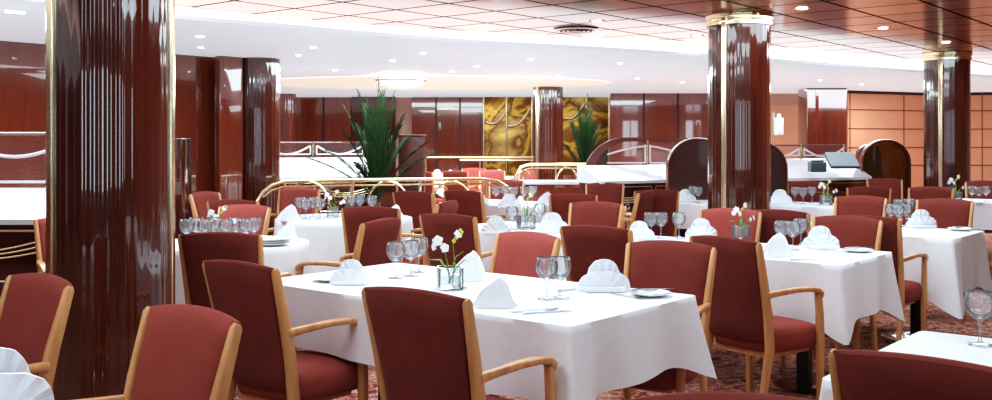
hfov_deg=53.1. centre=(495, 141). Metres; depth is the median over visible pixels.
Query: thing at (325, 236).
tablecloth
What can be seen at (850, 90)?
trim
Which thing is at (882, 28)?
recessed light
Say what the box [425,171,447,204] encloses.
dining chair
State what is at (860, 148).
divider
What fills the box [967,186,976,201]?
wine glass
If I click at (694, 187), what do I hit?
wine glass
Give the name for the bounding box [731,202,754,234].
orchid spray
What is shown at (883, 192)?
dining chair
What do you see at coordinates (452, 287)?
glass vase
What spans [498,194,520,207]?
napkin
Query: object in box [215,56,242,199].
wall panel
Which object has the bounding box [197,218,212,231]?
wine glass
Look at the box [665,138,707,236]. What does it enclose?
divider
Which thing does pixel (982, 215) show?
tablecloth
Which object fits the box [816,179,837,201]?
orchid spray
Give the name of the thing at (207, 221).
wine glass
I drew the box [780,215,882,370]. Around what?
dining chair
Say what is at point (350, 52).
ceiling
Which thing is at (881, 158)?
divider
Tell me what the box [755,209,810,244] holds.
dining chair
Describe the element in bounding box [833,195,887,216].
dining chair
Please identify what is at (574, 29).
ceiling vent
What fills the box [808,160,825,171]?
box
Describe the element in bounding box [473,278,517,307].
napkin
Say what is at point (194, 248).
dining chair
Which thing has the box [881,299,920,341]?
dining table
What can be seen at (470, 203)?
dining chair
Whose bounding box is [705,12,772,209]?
column
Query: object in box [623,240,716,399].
dining chair
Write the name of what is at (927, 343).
tablecloth
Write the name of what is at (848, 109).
trim
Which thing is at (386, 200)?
wall panel
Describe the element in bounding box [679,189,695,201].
napkin
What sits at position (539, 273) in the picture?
wine glass
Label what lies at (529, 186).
wine glass
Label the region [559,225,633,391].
dining chair
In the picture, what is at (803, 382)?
dining table
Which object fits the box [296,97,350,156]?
wall panel
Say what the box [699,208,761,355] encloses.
dining chair
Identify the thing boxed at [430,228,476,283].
orchid spray
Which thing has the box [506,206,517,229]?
wine glass
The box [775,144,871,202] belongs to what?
countertop
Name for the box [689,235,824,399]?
dining chair
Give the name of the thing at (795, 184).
dining chair
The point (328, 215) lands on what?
glass vase
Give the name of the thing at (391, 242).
wine glass
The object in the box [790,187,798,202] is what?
wine glass
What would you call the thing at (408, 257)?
wine glass
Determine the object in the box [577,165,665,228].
countertop
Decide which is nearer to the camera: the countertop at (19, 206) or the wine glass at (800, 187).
the countertop at (19, 206)
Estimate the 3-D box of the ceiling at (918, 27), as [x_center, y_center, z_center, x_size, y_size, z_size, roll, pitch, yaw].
[3.800,-1.120,7.300,20.400,0.001,22.600,0,0,0]
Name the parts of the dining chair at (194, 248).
leg, backrest, leg, armrest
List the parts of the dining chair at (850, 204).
leg, leg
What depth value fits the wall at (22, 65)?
9.28 m
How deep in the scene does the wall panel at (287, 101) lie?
18.84 m
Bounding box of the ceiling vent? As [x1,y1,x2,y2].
[553,26,598,33]
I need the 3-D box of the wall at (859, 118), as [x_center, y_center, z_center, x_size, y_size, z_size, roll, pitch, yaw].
[7.200,0.230,18.173,2.101,2.300,0.100,0,0,-25]
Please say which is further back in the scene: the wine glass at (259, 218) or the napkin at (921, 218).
the napkin at (921, 218)
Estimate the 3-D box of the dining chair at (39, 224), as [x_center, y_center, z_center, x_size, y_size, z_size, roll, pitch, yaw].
[-2.539,0.922,6.065,0.523,0.921,0.586,0,0,-36]
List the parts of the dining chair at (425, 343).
leg, backrest, leg, seat, armrest, leg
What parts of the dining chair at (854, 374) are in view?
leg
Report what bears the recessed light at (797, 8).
in the ceiling at (918, 27)
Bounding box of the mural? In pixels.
[483,97,609,175]
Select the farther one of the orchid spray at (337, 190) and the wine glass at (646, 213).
the orchid spray at (337, 190)
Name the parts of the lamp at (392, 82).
lamp shade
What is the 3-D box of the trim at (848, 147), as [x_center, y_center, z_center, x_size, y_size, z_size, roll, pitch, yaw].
[7.224,0.100,18.124,2.101,0.018,0.012,0,0,-25]
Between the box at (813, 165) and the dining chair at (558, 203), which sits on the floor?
the dining chair at (558, 203)
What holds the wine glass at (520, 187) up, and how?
on the tablecloth at (492, 209)
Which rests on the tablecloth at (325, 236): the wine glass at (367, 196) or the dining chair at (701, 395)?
the wine glass at (367, 196)
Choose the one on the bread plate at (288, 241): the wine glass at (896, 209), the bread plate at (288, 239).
the bread plate at (288, 239)
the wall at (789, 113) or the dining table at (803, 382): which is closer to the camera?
the dining table at (803, 382)
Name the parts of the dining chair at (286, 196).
leg, backrest, leg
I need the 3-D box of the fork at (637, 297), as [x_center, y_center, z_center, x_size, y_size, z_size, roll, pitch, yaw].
[0.535,0.627,4.045,0.022,0.006,0.192,0,0,-38]
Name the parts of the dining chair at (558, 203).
leg, backrest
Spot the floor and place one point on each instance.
(729, 366)
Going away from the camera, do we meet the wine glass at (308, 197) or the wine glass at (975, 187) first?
the wine glass at (308, 197)
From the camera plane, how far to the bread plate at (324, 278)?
4.52 m
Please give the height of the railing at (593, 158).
1.436 m
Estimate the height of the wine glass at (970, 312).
0.166 m
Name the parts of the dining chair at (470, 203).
backrest, leg, armrest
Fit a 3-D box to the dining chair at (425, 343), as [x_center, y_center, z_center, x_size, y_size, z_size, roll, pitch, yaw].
[-0.120,0.922,3.357,0.523,0.921,0.586,0,0,35]
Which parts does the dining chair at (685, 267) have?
leg, seat frame, seat, backrest, leg, armrest, leg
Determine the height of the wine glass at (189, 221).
0.166 m
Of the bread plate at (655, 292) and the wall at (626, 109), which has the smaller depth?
the bread plate at (655, 292)
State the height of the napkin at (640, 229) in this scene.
0.122 m
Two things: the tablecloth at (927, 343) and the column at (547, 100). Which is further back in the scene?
the column at (547, 100)
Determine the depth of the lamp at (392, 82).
13.39 m
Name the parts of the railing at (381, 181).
post, rail, post, post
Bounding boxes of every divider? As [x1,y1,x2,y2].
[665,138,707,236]
[771,144,787,195]
[855,144,867,160]
[858,139,910,215]
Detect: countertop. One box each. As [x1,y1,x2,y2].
[0,132,44,296]
[280,141,370,213]
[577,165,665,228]
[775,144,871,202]
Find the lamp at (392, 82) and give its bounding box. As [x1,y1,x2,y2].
[375,75,426,88]
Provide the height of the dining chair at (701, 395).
0.921 m
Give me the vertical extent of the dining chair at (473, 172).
0.921 m
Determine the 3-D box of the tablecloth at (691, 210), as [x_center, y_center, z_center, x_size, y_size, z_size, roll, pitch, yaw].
[2.073,0.812,10.595,0.930,0.359,0.880,0,0,39]
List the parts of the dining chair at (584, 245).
leg, backrest, leg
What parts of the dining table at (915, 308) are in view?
plate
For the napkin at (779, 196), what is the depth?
10.10 m
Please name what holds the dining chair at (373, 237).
on the floor
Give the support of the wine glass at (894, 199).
on the tablecloth at (957, 263)
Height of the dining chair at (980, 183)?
0.921 m
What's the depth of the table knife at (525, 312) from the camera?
3.66 m
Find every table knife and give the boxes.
[522,310,569,313]
[557,288,577,290]
[630,288,673,290]
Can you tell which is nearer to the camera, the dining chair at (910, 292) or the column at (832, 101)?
the dining chair at (910, 292)
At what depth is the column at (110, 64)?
4.21 m
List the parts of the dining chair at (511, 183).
leg, leg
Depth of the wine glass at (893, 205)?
7.36 m
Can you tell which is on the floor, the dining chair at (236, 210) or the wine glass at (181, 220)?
the dining chair at (236, 210)
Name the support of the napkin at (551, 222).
on the tablecloth at (486, 241)
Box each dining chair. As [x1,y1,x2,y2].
[0,273,73,388]
[33,218,44,272]
[75,304,241,399]
[178,232,291,307]
[189,191,220,232]
[202,259,368,399]
[207,199,273,231]
[216,204,270,235]
[268,187,320,235]
[295,218,401,350]
[341,206,419,264]
[361,286,557,399]
[392,191,434,251]
[402,200,457,265]
[419,213,492,268]
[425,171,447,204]
[442,171,477,190]
[443,190,505,223]
[462,168,485,190]
[478,170,504,198]
[489,179,524,199]
[489,231,560,396]
[518,170,534,178]
[549,193,597,224]
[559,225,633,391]
[568,201,623,227]
[585,182,626,228]
[622,190,655,228]
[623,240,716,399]
[626,189,679,236]
[627,391,810,399]
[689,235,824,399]
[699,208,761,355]
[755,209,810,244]
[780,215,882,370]
[788,181,825,202]
[828,349,991,399]
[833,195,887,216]
[835,215,928,349]
[846,186,891,217]
[866,178,907,226]
[900,186,953,224]
[915,198,973,321]
[965,180,991,232]
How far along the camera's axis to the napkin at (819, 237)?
5.85 m
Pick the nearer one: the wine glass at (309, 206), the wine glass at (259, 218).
the wine glass at (259, 218)
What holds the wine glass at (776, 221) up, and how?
on the tablecloth at (855, 285)
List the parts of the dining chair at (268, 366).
leg, backrest, leg, seat frame, seat, armrest, leg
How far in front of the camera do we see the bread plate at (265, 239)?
6.08 m
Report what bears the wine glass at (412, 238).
on the tablecloth at (606, 341)
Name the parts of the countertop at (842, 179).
brass post, rail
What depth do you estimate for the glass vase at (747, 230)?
6.51 m
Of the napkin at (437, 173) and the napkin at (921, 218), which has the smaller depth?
the napkin at (921, 218)
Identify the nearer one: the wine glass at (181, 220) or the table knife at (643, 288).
the table knife at (643, 288)
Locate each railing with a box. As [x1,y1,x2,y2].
[255,177,510,206]
[425,156,532,171]
[514,163,585,178]
[585,137,688,164]
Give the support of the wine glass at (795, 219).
on the tablecloth at (855, 285)
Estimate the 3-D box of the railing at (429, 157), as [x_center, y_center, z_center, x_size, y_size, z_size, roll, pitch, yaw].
[-0.331,0.826,19.300,2.140,1.108,0.059,0,0,0]
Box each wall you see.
[0,41,214,232]
[351,97,575,191]
[610,93,707,164]
[771,94,797,104]
[771,105,797,157]
[847,90,923,186]
[971,95,991,180]
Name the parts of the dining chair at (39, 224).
backrest, armrest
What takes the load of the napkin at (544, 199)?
on the tablecloth at (492, 209)
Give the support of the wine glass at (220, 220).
on the tablecloth at (286, 257)
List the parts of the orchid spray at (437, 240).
flower, flower, stem, stem, flower, flower, flower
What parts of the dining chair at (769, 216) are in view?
leg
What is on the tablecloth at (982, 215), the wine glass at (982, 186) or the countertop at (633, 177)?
the wine glass at (982, 186)
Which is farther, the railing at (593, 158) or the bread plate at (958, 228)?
the railing at (593, 158)
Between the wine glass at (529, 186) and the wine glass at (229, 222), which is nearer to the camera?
the wine glass at (229, 222)
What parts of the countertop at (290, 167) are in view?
brass post, rail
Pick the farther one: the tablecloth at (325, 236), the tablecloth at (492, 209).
the tablecloth at (492, 209)
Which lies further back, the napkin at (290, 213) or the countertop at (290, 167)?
the countertop at (290, 167)
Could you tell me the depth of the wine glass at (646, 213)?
6.51 m
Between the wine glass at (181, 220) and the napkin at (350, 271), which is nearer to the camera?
the napkin at (350, 271)
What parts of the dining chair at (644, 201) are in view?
armrest, leg, backrest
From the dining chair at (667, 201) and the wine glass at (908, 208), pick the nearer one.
the wine glass at (908, 208)
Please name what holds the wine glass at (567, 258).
on the tablecloth at (606, 341)
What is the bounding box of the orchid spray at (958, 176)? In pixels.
[947,175,965,197]
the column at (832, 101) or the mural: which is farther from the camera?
the mural
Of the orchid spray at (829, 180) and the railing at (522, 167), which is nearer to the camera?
the orchid spray at (829, 180)
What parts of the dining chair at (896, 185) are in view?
backrest, seat, leg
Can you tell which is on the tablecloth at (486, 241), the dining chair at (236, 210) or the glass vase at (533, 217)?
the glass vase at (533, 217)
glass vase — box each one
[327,206,338,216]
[437,266,463,290]
[516,215,535,229]
[732,224,749,238]
[819,195,832,204]
[954,192,962,199]
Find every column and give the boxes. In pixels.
[45,0,174,399]
[175,138,191,238]
[243,57,279,235]
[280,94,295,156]
[533,86,562,178]
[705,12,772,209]
[798,88,846,157]
[922,51,972,197]
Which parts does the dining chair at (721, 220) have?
backrest, leg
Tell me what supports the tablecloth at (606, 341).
on the dining table
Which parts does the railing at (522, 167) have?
rail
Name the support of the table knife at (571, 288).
on the tablecloth at (606, 341)
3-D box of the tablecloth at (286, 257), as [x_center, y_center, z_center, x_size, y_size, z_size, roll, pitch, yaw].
[-1.672,0.844,6.258,1.088,0.423,1.077,0,0,0]
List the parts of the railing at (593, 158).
brass post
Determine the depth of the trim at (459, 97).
20.13 m
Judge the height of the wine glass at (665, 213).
0.166 m
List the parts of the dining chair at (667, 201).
leg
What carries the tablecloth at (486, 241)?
on the dining table
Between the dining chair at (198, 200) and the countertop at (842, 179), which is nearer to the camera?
the dining chair at (198, 200)
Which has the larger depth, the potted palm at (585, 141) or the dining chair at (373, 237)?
the potted palm at (585, 141)
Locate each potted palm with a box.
[309,73,434,206]
[561,93,605,163]
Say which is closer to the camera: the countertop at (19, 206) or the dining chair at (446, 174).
the countertop at (19, 206)
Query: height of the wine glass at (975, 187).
0.166 m
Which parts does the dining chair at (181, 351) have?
armrest, leg, backrest, leg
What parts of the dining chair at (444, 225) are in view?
leg, backrest, leg, armrest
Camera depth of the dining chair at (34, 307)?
3.38 m
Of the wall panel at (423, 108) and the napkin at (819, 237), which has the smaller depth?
the napkin at (819, 237)
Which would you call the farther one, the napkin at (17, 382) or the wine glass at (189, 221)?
the wine glass at (189, 221)
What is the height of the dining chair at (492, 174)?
0.921 m
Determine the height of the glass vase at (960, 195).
0.104 m
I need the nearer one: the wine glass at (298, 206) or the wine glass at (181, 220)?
the wine glass at (181, 220)
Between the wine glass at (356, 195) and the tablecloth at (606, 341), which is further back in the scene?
the wine glass at (356, 195)
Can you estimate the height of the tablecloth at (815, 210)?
0.360 m
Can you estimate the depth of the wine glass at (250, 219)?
5.99 m
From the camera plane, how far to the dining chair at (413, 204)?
9.36 m
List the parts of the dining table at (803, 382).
plate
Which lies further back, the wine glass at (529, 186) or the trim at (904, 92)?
the trim at (904, 92)
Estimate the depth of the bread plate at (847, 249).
5.70 m
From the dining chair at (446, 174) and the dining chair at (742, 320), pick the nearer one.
the dining chair at (742, 320)
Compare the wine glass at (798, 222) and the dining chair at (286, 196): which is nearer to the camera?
the wine glass at (798, 222)
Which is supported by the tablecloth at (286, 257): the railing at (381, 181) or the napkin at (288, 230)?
the napkin at (288, 230)
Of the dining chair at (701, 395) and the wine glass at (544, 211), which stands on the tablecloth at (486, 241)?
the wine glass at (544, 211)
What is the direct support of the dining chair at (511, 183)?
on the floor
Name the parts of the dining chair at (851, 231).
leg, leg, backrest, leg, leg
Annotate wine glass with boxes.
[179,219,194,233]
[188,217,203,232]
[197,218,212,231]
[206,217,221,231]
[218,219,233,231]
[228,217,243,231]
[238,218,253,233]
[246,217,261,231]
[295,197,304,216]
[300,198,311,218]
[308,197,317,216]
[314,198,325,218]
[347,195,356,206]
[355,195,364,204]
[367,196,376,205]
[386,241,405,278]
[401,240,420,276]
[410,237,427,272]
[492,187,499,202]
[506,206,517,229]
[520,187,527,202]
[529,186,536,201]
[534,204,545,225]
[536,256,557,299]
[549,256,570,298]
[644,212,657,237]
[654,212,667,237]
[672,212,685,237]
[694,187,701,202]
[774,220,789,235]
[785,221,800,250]
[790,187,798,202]
[793,218,808,245]
[798,187,807,203]
[807,187,816,202]
[885,204,897,217]
[891,204,904,218]
[893,199,904,219]
[900,204,912,225]
[904,198,915,218]
[964,290,991,346]
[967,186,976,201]
[974,187,983,202]
[981,186,990,201]
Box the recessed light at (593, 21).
[589,20,604,22]
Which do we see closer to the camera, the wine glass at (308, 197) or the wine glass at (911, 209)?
the wine glass at (911, 209)
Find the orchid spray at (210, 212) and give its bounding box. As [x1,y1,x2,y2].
[205,205,235,231]
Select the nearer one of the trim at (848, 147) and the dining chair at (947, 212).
the dining chair at (947, 212)
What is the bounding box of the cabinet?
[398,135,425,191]
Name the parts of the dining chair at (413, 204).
leg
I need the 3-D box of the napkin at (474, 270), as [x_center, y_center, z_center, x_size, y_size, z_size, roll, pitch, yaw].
[-0.127,0.565,4.508,0.210,0.132,0.089,0,0,-17]
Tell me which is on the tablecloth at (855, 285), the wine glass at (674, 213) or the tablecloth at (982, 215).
the wine glass at (674, 213)
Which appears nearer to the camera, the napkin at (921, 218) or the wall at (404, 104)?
the napkin at (921, 218)
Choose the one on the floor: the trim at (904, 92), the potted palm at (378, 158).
the potted palm at (378, 158)
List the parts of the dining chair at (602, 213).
leg, leg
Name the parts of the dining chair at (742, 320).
leg, backrest, leg, seat frame, seat, leg, armrest, leg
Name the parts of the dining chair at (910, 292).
leg, backrest, leg, seat, armrest, leg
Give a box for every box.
[500,179,578,200]
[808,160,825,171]
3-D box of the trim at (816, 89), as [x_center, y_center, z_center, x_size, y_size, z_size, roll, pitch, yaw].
[5.452,0.230,16.845,0.050,2.280,0.020,0,0,0]
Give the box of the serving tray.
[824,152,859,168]
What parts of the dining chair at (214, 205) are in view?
backrest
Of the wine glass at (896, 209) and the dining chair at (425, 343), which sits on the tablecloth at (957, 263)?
the wine glass at (896, 209)
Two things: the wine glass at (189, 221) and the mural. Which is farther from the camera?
the mural
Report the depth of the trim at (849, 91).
18.05 m
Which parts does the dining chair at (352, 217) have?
leg, backrest, leg, armrest, leg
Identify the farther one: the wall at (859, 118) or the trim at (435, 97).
the trim at (435, 97)
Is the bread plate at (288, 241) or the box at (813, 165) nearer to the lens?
the bread plate at (288, 241)
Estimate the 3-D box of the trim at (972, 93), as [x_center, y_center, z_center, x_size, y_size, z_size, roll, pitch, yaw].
[8.788,-0.900,18.386,1.361,0.060,0.012,0,0,16]
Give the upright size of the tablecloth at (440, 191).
0.360 m
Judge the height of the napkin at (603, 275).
0.135 m
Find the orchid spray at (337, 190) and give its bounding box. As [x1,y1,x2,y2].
[323,189,344,213]
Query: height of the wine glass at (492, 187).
0.166 m
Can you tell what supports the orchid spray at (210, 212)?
in the glass vase
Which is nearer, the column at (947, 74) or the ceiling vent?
the ceiling vent
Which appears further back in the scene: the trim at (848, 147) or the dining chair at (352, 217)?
the trim at (848, 147)
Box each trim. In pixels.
[175,5,991,74]
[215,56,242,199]
[323,97,323,156]
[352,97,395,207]
[435,97,436,197]
[459,97,460,170]
[643,93,644,164]
[677,93,678,143]
[815,88,818,157]
[848,90,923,94]
[848,109,923,110]
[848,128,923,129]
[848,147,923,147]
[850,90,850,151]
[903,92,904,146]
[971,92,991,94]
[982,93,982,179]
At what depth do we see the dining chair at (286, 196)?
10.04 m
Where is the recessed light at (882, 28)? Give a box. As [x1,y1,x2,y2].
[875,27,890,29]
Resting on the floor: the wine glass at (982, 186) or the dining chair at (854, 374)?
the dining chair at (854, 374)
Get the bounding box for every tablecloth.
[175,236,313,303]
[274,213,414,272]
[281,263,716,399]
[426,221,568,280]
[434,177,443,196]
[439,199,549,222]
[634,236,904,344]
[677,200,707,228]
[771,202,833,221]
[811,222,991,318]
[819,331,991,399]
[954,198,991,229]
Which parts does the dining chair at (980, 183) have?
leg, backrest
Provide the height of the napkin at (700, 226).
0.128 m
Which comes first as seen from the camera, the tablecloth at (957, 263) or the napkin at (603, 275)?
the napkin at (603, 275)
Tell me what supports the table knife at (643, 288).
on the bread plate at (655, 292)
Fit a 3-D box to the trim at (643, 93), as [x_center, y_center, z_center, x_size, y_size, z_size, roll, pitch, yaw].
[2.767,0.230,18.545,0.030,2.280,0.020,0,0,0]
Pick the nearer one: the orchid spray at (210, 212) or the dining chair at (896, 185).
the orchid spray at (210, 212)
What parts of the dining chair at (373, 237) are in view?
leg, armrest, armrest, leg, backrest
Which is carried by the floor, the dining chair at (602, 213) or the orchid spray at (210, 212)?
the dining chair at (602, 213)
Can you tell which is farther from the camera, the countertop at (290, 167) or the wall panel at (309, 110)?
the wall panel at (309, 110)
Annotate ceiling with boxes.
[0,0,991,96]
[175,0,991,64]
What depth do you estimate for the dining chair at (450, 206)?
7.75 m
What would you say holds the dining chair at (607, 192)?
on the floor
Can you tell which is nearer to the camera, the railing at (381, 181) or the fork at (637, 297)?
the fork at (637, 297)
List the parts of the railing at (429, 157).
rail, rail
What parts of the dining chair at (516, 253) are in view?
leg, backrest, leg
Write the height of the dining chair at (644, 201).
0.921 m
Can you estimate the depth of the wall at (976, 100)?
18.34 m
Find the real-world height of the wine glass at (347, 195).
0.166 m
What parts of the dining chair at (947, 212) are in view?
leg, backrest, leg, leg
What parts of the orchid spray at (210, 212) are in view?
flower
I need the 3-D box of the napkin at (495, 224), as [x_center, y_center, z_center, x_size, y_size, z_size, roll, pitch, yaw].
[0.000,0.567,6.748,0.214,0.128,0.076,0,0,0]
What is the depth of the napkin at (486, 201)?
9.95 m
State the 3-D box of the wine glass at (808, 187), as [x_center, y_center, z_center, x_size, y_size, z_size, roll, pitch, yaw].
[3.271,0.548,10.270,0.091,0.166,0.091,0,0,0]
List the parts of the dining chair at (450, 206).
armrest, seat, armrest, leg, backrest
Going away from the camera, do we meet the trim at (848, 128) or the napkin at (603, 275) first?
the napkin at (603, 275)
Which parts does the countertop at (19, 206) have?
rail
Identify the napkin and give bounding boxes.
[0,347,53,399]
[275,204,301,220]
[276,223,299,241]
[330,259,371,284]
[433,169,441,176]
[446,253,489,282]
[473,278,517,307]
[477,191,488,204]
[480,216,510,234]
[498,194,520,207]
[536,192,550,204]
[536,212,567,232]
[577,259,630,292]
[629,221,654,239]
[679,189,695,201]
[685,218,716,237]
[763,233,793,257]
[771,189,792,203]
[801,226,839,248]
[906,209,936,227]
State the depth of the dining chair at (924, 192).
10.30 m
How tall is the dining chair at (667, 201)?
0.921 m
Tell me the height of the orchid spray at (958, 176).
0.262 m
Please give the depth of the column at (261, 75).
10.79 m
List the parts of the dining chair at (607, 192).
backrest, leg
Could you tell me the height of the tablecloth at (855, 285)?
0.410 m
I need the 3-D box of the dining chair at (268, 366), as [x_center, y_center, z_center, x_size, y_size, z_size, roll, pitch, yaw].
[-0.866,0.922,4.092,0.523,0.921,0.586,0,0,36]
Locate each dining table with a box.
[769,347,815,395]
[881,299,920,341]
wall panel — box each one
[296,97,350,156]
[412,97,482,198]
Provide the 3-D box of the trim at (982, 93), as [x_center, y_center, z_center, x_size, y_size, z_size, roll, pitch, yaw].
[8.984,0.230,18.330,0.016,2.300,0.012,0,0,16]
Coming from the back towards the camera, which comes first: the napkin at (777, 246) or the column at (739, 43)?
the column at (739, 43)
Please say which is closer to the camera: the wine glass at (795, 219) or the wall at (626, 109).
the wine glass at (795, 219)
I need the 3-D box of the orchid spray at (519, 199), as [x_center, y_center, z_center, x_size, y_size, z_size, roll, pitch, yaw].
[0.233,0.483,7.207,0.206,0.250,0.113,0,0,-45]
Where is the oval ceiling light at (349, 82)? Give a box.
[280,76,610,89]
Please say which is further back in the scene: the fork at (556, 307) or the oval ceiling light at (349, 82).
the oval ceiling light at (349, 82)
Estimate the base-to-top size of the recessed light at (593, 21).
0.010 m
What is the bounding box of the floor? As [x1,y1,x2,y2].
[234,233,991,399]
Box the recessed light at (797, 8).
[793,7,810,9]
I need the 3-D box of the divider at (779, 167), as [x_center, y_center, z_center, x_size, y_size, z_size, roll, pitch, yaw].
[2.999,0.684,11.386,0.669,1.393,0.147,0,0,0]
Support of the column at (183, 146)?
on the floor
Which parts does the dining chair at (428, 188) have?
leg, seat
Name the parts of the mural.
mural panel, mural panel, mural panel, mural panel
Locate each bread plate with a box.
[263,237,290,241]
[263,239,290,243]
[263,241,290,245]
[312,275,330,281]
[629,289,670,296]
[842,248,873,251]
[947,227,972,230]
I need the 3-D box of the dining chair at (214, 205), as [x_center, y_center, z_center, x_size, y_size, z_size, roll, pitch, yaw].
[-2.088,0.922,8.258,0.523,0.921,0.586,0,0,9]
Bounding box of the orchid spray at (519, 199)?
[513,191,540,225]
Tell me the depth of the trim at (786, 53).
10.27 m
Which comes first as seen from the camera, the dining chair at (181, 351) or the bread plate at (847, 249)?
the dining chair at (181, 351)
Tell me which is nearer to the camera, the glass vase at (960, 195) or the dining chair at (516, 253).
the dining chair at (516, 253)
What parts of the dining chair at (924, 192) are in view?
leg, backrest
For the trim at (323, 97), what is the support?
attached to the wall panel at (309, 110)
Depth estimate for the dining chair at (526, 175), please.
16.57 m
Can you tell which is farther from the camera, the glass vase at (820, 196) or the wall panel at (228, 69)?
the wall panel at (228, 69)
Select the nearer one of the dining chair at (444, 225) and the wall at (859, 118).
the dining chair at (444, 225)
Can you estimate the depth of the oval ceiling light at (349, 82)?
15.27 m
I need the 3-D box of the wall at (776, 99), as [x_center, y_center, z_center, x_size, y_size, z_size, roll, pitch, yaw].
[5.125,0.230,18.900,2.477,2.300,0.100,0,0,0]
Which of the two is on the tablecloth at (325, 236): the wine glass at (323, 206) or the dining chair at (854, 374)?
the wine glass at (323, 206)
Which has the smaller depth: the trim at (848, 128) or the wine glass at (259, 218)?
the wine glass at (259, 218)
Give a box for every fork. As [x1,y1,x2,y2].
[511,307,558,311]
[610,293,643,298]
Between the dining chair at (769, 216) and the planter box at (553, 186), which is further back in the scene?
the planter box at (553, 186)

